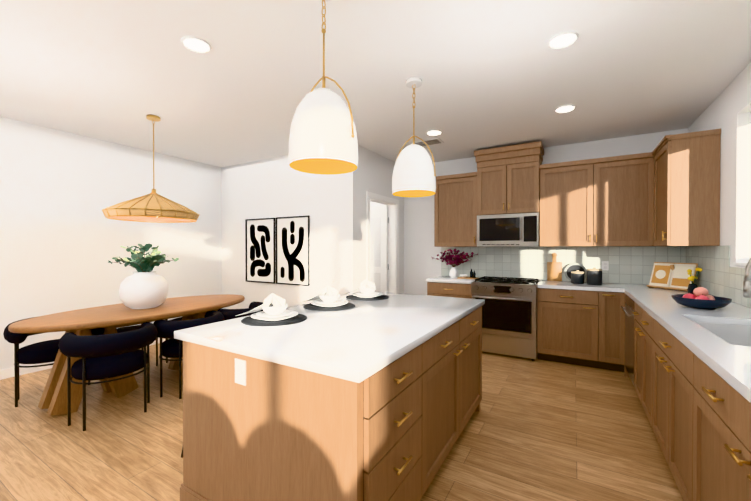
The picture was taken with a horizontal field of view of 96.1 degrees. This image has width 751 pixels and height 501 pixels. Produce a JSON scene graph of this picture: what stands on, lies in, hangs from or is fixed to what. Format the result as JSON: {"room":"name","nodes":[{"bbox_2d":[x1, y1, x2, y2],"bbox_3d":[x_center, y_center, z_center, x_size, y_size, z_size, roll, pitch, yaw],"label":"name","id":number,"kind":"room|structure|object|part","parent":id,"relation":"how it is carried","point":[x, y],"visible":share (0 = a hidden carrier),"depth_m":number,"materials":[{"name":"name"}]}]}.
{"room":"dining room and kitchen","nodes":[
{"label":"dining room and kitchen","id":0,"kind":"room"},
{"bbox_2d":[0,117,221,369],"bbox_3d":[-4.216,-0.027,2.987,0.140,2.700,9.530,0,1,30],"label":"wall","id":1,"kind":"structure","parent":0,"point":[63,238],"depth_m":4.05,"materials":[{"name":"white paint"}]},
{"bbox_2d":[0,337,164,379],"bbox_3d":[-4.529,1.279,2.312,0.014,0.100,7.750,0,1,30],"label":"baseboard","id":2,"kind":"structure","parent":1,"relation":"attached to","point":[7,373],"depth_m":3.62,"materials":[{"name":"white"}]},
{"bbox_2d":[221,145,358,308],"bbox_3d":[-1.404,-0.045,5.022,2.650,2.700,0.173,0,1,30],"label":"wall","id":3,"kind":"structure","parent":0,"point":[279,186],"depth_m":4.88,"materials":[{"name":"white paint"}]},
{"bbox_3d":[-1.757,-0.011,5.147,0.635,0.970,0.030,0,1,30],"label":"framed artwork","id":4,"kind":"part","parent":3,"relation":"part of"},
{"bbox_3d":[-1.184,-0.008,4.810,0.635,0.970,0.030,0,1,30],"label":"framed artwork","id":5,"kind":"part","parent":3,"relation":"part of"},
{"bbox_2d":[0,343,682,500],"bbox_3d":[-1.491,1.367,1.399,6.780,0.060,9.850,0,1,30],"label":"floor","id":6,"kind":"structure","parent":0,"point":[539,430],"depth_m":2.33,"materials":[{"name":"brown wood"}]},
{"bbox_2d":[3,317,89,406],"bbox_3d":[-2.983,0.970,3.122,0.545,0.704,0.631,0,1,26],"label":"dining chair","id":7,"kind":"object","parent":6,"relation":"on","point":[41,352],"visible":0.35,"depth_m":2.88,"materials":[{"name":"black fabric"}]},
{"bbox_2d":[58,322,157,430],"bbox_3d":[-2.124,0.973,2.728,0.545,0.704,0.631,0,1,42],"label":"dining chair","id":8,"kind":"object","parent":6,"relation":"on","point":[106,356],"visible":1,"depth_m":2.56,"materials":[{"name":"black fabric"}]},
{"bbox_2d":[8,294,244,414],"bbox_3d":[-2.252,0.946,3.437,1.020,0.773,2.040,0,1,30],"label":"dining table","id":9,"kind":"object","parent":6,"relation":"on","point":[105,319],"visible":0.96,"depth_m":2.92,"materials":[{"name":"brown wood"}]},
{"bbox_2d":[107,243,178,308],"bbox_3d":[-2.294,0.241,3.372,0.539,0.635,0.584,0,1,30],"label":"vase","id":10,"kind":"object","parent":9,"relation":"on","point":[144,286],"visible":1,"depth_m":3.25,"materials":[{"name":"white ceramic"}]},
{"bbox_2d":[116,325,157,365],"bbox_3d":[-2.680,0.965,3.677,0.545,0.704,0.631,0,1,30],"label":"dining chair","id":11,"kind":"object","parent":6,"relation":"on","point":[124,329],"visible":0.02,"depth_m":3.73,"materials":[{"name":"black fabric"}]},
{"bbox_2d":[165,317,182,362],"bbox_3d":[-2.342,0.960,4.213,0.545,0.704,0.631,0,1,36],"label":"dining chair","id":12,"kind":"object","parent":6,"relation":"on","point":[179,318],"depth_m":4.15,"materials":[{"name":"black fabric"}]},
{"bbox_2d":[153,310,224,398],"bbox_3d":[-1.775,0.968,3.262,0.545,0.704,0.631,0,1,29],"label":"dining chair","id":13,"kind":"object","parent":6,"relation":"on","point":[171,347],"visible":0.56,"depth_m":3.04,"materials":[{"name":"black fabric"}]},
{"bbox_2d":[218,302,263,319],"bbox_3d":[-1.488,0.963,3.830,0.545,0.704,0.631,0,1,20],"label":"dining chair","id":14,"kind":"object","parent":6,"relation":"on","point":[228,314],"visible":0.23,"depth_m":3.57,"materials":[{"name":"black fabric"}]},
{"bbox_2d":[180,303,484,500],"bbox_3d":[-0.050,0.890,2.276,1.158,0.878,1.872,0,1,30],"label":"kitchen island","id":15,"kind":"object","parent":6,"relation":"on","point":[376,400],"depth_m":1.50,"materials":[{"name":"brown wood"}]},
{"bbox_2d":[174,291,484,382],"bbox_3d":[-0.066,0.429,2.288,1.150,0.040,1.920,0,1,30],"label":"island countertop","id":16,"kind":"structure","parent":15,"relation":"on","point":[346,345],"depth_m":1.68,"materials":[{"name":"white stone"}]},
{"bbox_2d":[236,293,306,325],"bbox_3d":[-0.632,0.332,2.049,0.435,0.155,0.380,0,1,25],"label":"place setting","id":17,"kind":"object","parent":16,"relation":"on","point":[275,312],"visible":1,"depth_m":2.00,"materials":[{"name":"grey"}]},
{"bbox_2d":[300,285,354,310],"bbox_3d":[-0.360,0.328,2.511,0.435,0.155,0.380,0,1,38],"label":"place setting","id":18,"kind":"object","parent":16,"relation":"on","point":[328,297],"visible":1,"depth_m":2.46,"materials":[{"name":"grey ceramic"}]},
{"bbox_2d":[342,280,388,300],"bbox_3d":[-0.096,0.325,2.961,0.435,0.155,0.380,0,1,20],"label":"place setting","id":19,"kind":"object","parent":16,"relation":"on","point":[367,293],"visible":1,"depth_m":2.91,"materials":[{"name":"grey"}]},
{"bbox_2d":[427,282,471,298],"bbox_3d":[1.149,0.868,4.840,0.625,0.878,0.632,0,1,30],"label":"base cabinet","id":20,"kind":"object","parent":6,"relation":"on","point":[433,288],"depth_m":4.56,"materials":[{"name":"brown wood"}]},
{"bbox_2d":[426,276,479,283],"bbox_3d":[1.141,0.407,4.836,0.633,0.040,0.640,0,1,30],"label":"countertop","id":21,"kind":"structure","parent":20,"relation":"on","point":[443,279],"depth_m":4.65,"materials":[{"name":"white stone"}]},
{"bbox_2d":[432,249,477,277],"bbox_3d":[1.159,0.174,4.910,0.679,0.422,0.318,0,1,30],"label":"vase","id":22,"kind":"object","parent":21,"relation":"on","point":[454,261],"visible":1,"depth_m":4.86,"materials":[{"name":"white ceramic"}]},
{"bbox_2d":[457,269,478,278],"bbox_3d":[1.312,0.318,4.783,0.260,0.136,0.160,0,1,30],"label":"tray","id":23,"kind":"object","parent":21,"relation":"on","point":[472,275],"visible":1,"depth_m":4.76,"materials":[{"name":"brown wood"}]},
{"bbox_2d":[471,276,540,360],"bbox_3d":[1.720,0.838,4.434,0.760,0.945,0.729,0,1,30],"label":"range","id":24,"kind":"object","parent":6,"relation":"on","point":[509,316],"visible":0.94,"depth_m":4.15,"materials":[{"name":"silver metal"}]},
{"bbox_2d":[537,288,606,369],"bbox_3d":[2.372,0.874,4.122,0.671,0.878,0.632,0,1,30],"label":"base cabinet","id":25,"kind":"object","parent":6,"relation":"on","point":[585,328],"depth_m":3.85,"materials":[{"name":"brown wood"}]},
{"bbox_2d":[537,280,620,291],"bbox_3d":[2.431,0.413,4.079,0.810,0.040,0.640,0,1,30],"label":"countertop","id":26,"kind":"structure","parent":25,"relation":"on","point":[608,287],"depth_m":3.90,"materials":[{"name":"white stone"}]},
{"bbox_2d":[547,253,561,280],"bbox_3d":[2.348,0.205,4.433,0.170,0.373,0.076,0,1,30],"label":"cutting board","id":27,"kind":"object","parent":26,"relation":"on","point":[554,270],"visible":0.98,"depth_m":4.43,"materials":[{"name":"brown wood"}]},
{"bbox_2d":[564,263,586,280],"bbox_3d":[2.551,0.270,4.306,0.250,0.247,0.066,0,1,30],"label":"platter","id":28,"kind":"object","parent":26,"relation":"on","point":[569,268],"visible":0.67,"depth_m":4.29,"materials":[{"name":"grey ceramic"}]},
{"bbox_2d":[571,270,583,283],"bbox_3d":[2.464,0.313,4.119,0.139,0.159,0.139,0,1,24],"label":"canister","id":29,"kind":"object","parent":26,"relation":"on","point":[577,277],"depth_m":4.07,"materials":[{"name":"grey ceramic"}]},
{"bbox_2d":[587,268,601,284],"bbox_3d":[2.586,0.294,3.989,0.155,0.199,0.155,0,1,24],"label":"canister","id":30,"kind":"object","parent":26,"relation":"on","point":[594,276],"depth_m":3.92,"materials":[{"name":"grey ceramic"}]},
{"bbox_2d":[607,292,624,371],"bbox_3d":[2.692,0.876,3.934,0.316,0.878,0.632,0,1,30],"label":"base cabinet","id":31,"kind":"object","parent":6,"relation":"on","point":[615,314],"depth_m":3.64,"materials":[{"name":"brown wood"}]},
{"bbox_2d":[621,294,634,385],"bbox_3d":[2.716,0.883,3.153,0.644,0.877,0.600,0,1,30],"label":"dishwasher","id":32,"kind":"object","parent":6,"relation":"on","point":[629,333],"visible":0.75,"depth_m":3.27,"materials":[{"name":"brown wood"}]},
{"bbox_2d":[632,302,684,417],"bbox_3d":[2.365,0.888,2.486,0.630,0.878,0.895,0,1,30],"label":"base cabinet","id":33,"kind":"object","parent":6,"relation":"on","point":[647,331],"depth_m":2.59,"materials":[{"name":"brown wood"}]},
{"bbox_2d":[648,346,683,500],"bbox_3d":[1.941,1.003,1.765,0.630,0.660,1.021,0,1,30],"label":"base cabinet","id":34,"kind":"object","parent":6,"relation":"on","point":[665,367],"depth_m":1.91,"materials":[{"name":"brown wood"}]},
{"bbox_2d":[684,346,739,500],"bbox_3d":[1.554,0.900,1.104,0.630,0.878,0.751,0,1,30],"label":"base cabinet","id":35,"kind":"object","parent":6,"relation":"on","point":[697,410],"depth_m":1.37,"materials":[{"name":"brown wood"}]},
{"bbox_2d":[740,394,750,500],"bbox_3d":[1.255,0.904,0.595,0.630,0.878,0.671,0,1,30],"label":"base cabinet","id":36,"kind":"object","parent":6,"relation":"on","point":[745,406],"depth_m":1.08,"materials":[{"name":"brown wood"}]},
{"bbox_2d":[613,283,750,402],"bbox_3d":[2.033,0.432,1.948,0.661,0.040,4.718,0,1,30],"label":"countertop","id":37,"kind":"structure","parent":36,"relation":"on","point":[729,363],"depth_m":1.90,"materials":[{"name":"white stone"}]},
{"bbox_2d":[647,262,697,290],"bbox_3d":[3.108,0.259,3.542,0.145,0.277,0.400,0,1,-18],"label":"cookbook stand","id":38,"kind":"object","parent":37,"relation":"on","point":[669,275],"visible":0.92,"depth_m":3.53,"materials":[{"name":"brown wood"}]},
{"bbox_2d":[687,268,701,293],"bbox_3d":[2.942,0.276,3.125,0.110,0.250,0.131,0,1,30],"label":"flower vase","id":39,"kind":"object","parent":37,"relation":"on","point":[691,287],"visible":0.96,"depth_m":3.11,"materials":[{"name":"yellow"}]},
{"bbox_2d":[671,287,731,308],"bbox_3d":[2.352,0.328,2.445,0.320,0.158,0.320,0,1,30],"label":"fruit bowl","id":40,"kind":"object","parent":37,"relation":"on","point":[700,298],"visible":1,"depth_m":2.40,"materials":[{"name":"blue ceramic"}]},
{"bbox_2d":[694,321,750,346],"bbox_3d":[1.962,0.559,1.748,0.429,0.209,0.824,0,1,30],"label":"sink basin","id":41,"kind":"object","parent":37,"relation":"in","point":[735,334],"visible":0.09,"depth_m":2.08,"materials":[{"name":"white ceramic"}]},
{"bbox_2d":[743,258,750,297],"bbox_3d":[2.049,0.188,1.663,0.318,0.450,0.109,0,1,30],"label":"faucet","id":42,"kind":"object","parent":37,"relation":"on","point":[747,286],"visible":1,"depth_m":1.75,"materials":[{"name":"silver metal"}]},
{"bbox_2d":[0,0,750,166],"bbox_3d":[-1.491,-1.393,1.376,6.780,0.060,9.850,0,1,30],"label":"ceiling","id":43,"kind":"structure","parent":0,"point":[494,73],"depth_m":2.54,"materials":[{"name":"white paint"}]},
{"bbox_2d":[102,115,199,222],"bbox_3d":[-2.280,-0.853,3.473,0.838,1.056,0.838,0,1,30],"label":"rattan pendant light","id":44,"kind":"object","parent":43,"relation":"hanging from","point":[153,206],"visible":1,"depth_m":3.29,"materials":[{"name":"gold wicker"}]},
{"bbox_2d":[181,36,211,53],"bbox_3d":[-1.184,-1.365,2.234,0.182,0.016,0.182,0,1,30],"label":"recessed light","id":45,"kind":"object","parent":43,"relation":"in","point":[195,44],"visible":0.98,"depth_m":2.23,"materials":[{"name":"white plastic"}]},
{"bbox_2d":[289,0,357,173],"bbox_3d":[-0.267,-0.901,1.746,0.378,0.929,0.356,0,1,30],"label":"pendant light","id":46,"kind":"object","parent":43,"relation":"hanging from","point":[323,137],"visible":1,"depth_m":1.62,"materials":[{"name":"white metal"}]},
{"bbox_2d":[392,77,435,196],"bbox_3d":[0.310,-0.919,2.729,0.378,0.909,0.356,0,1,30],"label":"pendant light","id":47,"kind":"object","parent":43,"relation":"hanging from","point":[414,173],"visible":1,"depth_m":2.61,"materials":[{"name":"white metal"}]},
{"bbox_2d":[410,138,443,145],"bbox_3d":[0.653,-1.380,4.298,0.380,0.015,0.200,0,1,30],"label":"ceiling vent","id":48,"kind":"object","parent":43,"relation":"in","point":[433,141],"visible":0.75,"depth_m":4.26,"materials":[{"name":"white metal"}]},
{"bbox_2d":[426,130,441,135],"bbox_3d":[0.682,-1.379,3.933,0.182,0.016,0.182,0,1,30],"label":"recessed light","id":49,"kind":"object","parent":43,"relation":"in","point":[433,132],"visible":1,"depth_m":3.92,"materials":[{"name":"white plastic"}]},
{"bbox_2d":[547,31,578,48],"bbox_3d":[1.210,-1.364,2.185,0.182,0.016,0.182,0,1,30],"label":"recessed light","id":50,"kind":"object","parent":43,"relation":"in","point":[564,39],"visible":0.96,"depth_m":2.18,"materials":[{"name":"white plastic"}]},
{"bbox_2d":[554,104,575,112],"bbox_3d":[1.829,-1.373,3.259,0.182,0.016,0.182,0,1,30],"label":"recessed light","id":51,"kind":"object","parent":43,"relation":"in","point":[565,108],"visible":1,"depth_m":3.25,"materials":[{"name":"white plastic"}]},
{"bbox_2d":[359,145,403,293],"bbox_3d":[0.066,-0.045,5.048,0.140,2.700,1.360,0,1,30],"label":"wall","id":52,"kind":"structure","parent":0,"point":[375,173],"depth_m":4.71,"materials":[{"name":"white paint"}]},
{"bbox_2d":[370,206,388,291],"bbox_3d":[-0.102,0.280,5.660,0.791,2.020,0.191,0,1,30],"label":"door leaf","id":53,"kind":"structure","parent":52,"relation":"in","point":[379,222],"depth_m":5.47,"materials":[{"name":"white wood"}]},
{"bbox_2d":[367,191,398,292],"bbox_3d":[0.069,0.245,5.037,0.158,2.120,0.960,0,1,30],"label":"door frame","id":54,"kind":"structure","parent":52,"relation":"attached to","point":[393,244],"depth_m":5.36,"materials":[{"name":"white wood"}]},
{"bbox_2d":[370,128,687,294],"bbox_3d":[0.886,-0.048,5.436,6.460,2.700,0.140,0,1,30],"label":"wall","id":55,"kind":"structure","parent":0,"point":[421,265],"depth_m":5.32,"materials":[{"name":"white paint"}]},
{"bbox_2d":[434,173,476,246],"bbox_3d":[1.220,-0.578,4.948,0.625,1.023,0.352,0,1,30],"label":"upper cabinet","id":56,"kind":"object","parent":55,"relation":"attached to","point":[455,223],"depth_m":4.81,"materials":[{"name":"brown wood"}]},
{"bbox_2d":[474,153,541,216],"bbox_3d":[1.811,-0.851,4.576,0.766,0.720,0.392,0,1,30],"label":"upper cabinet","id":57,"kind":"object","parent":55,"relation":"attached to","point":[502,185],"depth_m":4.39,"materials":[{"name":"brown wood"}]},
{"bbox_2d":[477,213,539,246],"bbox_3d":[1.793,-0.275,4.550,0.756,0.422,0.459,0,1,30],"label":"microwave","id":58,"kind":"object","parent":57,"relation":"attached to","point":[512,230],"visible":0.98,"depth_m":4.37,"materials":[{"name":"silver metal"}]},
{"bbox_2d":[441,246,685,284],"bbox_3d":[2.269,0.164,4.537,2.878,0.450,0.008,0,1,30],"label":"backsplash","id":59,"kind":"structure","parent":55,"relation":"attached to","point":[631,264],"depth_m":4.41,"materials":[{"name":"tile"}]},
{"bbox_2d":[602,261,608,270],"bbox_3d":[2.848,0.180,4.188,0.070,0.115,0.006,0,1,30],"label":"outlet","id":60,"kind":"object","parent":59,"relation":"attached to","point":[605,265],"visible":0.95,"depth_m":4.18,"materials":[{"name":"white plastic"}]},
{"bbox_2d":[540,152,653,246],"bbox_3d":[2.644,-0.571,4.112,1.139,1.023,0.352,0,1,30],"label":"upper cabinet","id":61,"kind":"object","parent":55,"relation":"attached to","point":[606,201],"depth_m":3.94,"materials":[{"name":"brown wood"}]},
{"bbox_2d":[688,62,750,267],"bbox_3d":[1.260,0.000,-0.227,0.200,2.700,9.250,0,1,30],"label":"wall","id":62,"kind":"structure","parent":0,"point":[728,104],"depth_m":2.79,"materials":[{"name":"white paint"}]},
{"bbox_2d":[652,129,720,245],"bbox_3d":[3.088,-0.562,3.464,0.386,1.018,1.016,0,1,30],"label":"upper cabinet","id":63,"kind":"object","parent":62,"relation":"attached to","point":[686,189],"visible":0.98,"depth_m":3.05,"materials":[{"name":"brown wood"}]},
{"bbox_2d":[686,246,750,307],"bbox_3d":[2.304,0.187,1.764,0.008,0.450,4.738,0,1,30],"label":"backsplash","id":64,"kind":"structure","parent":62,"relation":"attached to","point":[718,276],"depth_m":2.95,"materials":[{"name":"tile"}]},
{"bbox_2d":[733,102,750,265],"bbox_3d":[2.458,-0.482,1.831,0.202,1.191,1.820,0,1,30],"label":"kitchen window","id":65,"kind":"structure","parent":62,"relation":"in","point":[743,218],"depth_m":2.63,"materials":[{"name":"white glass"}]}
]}

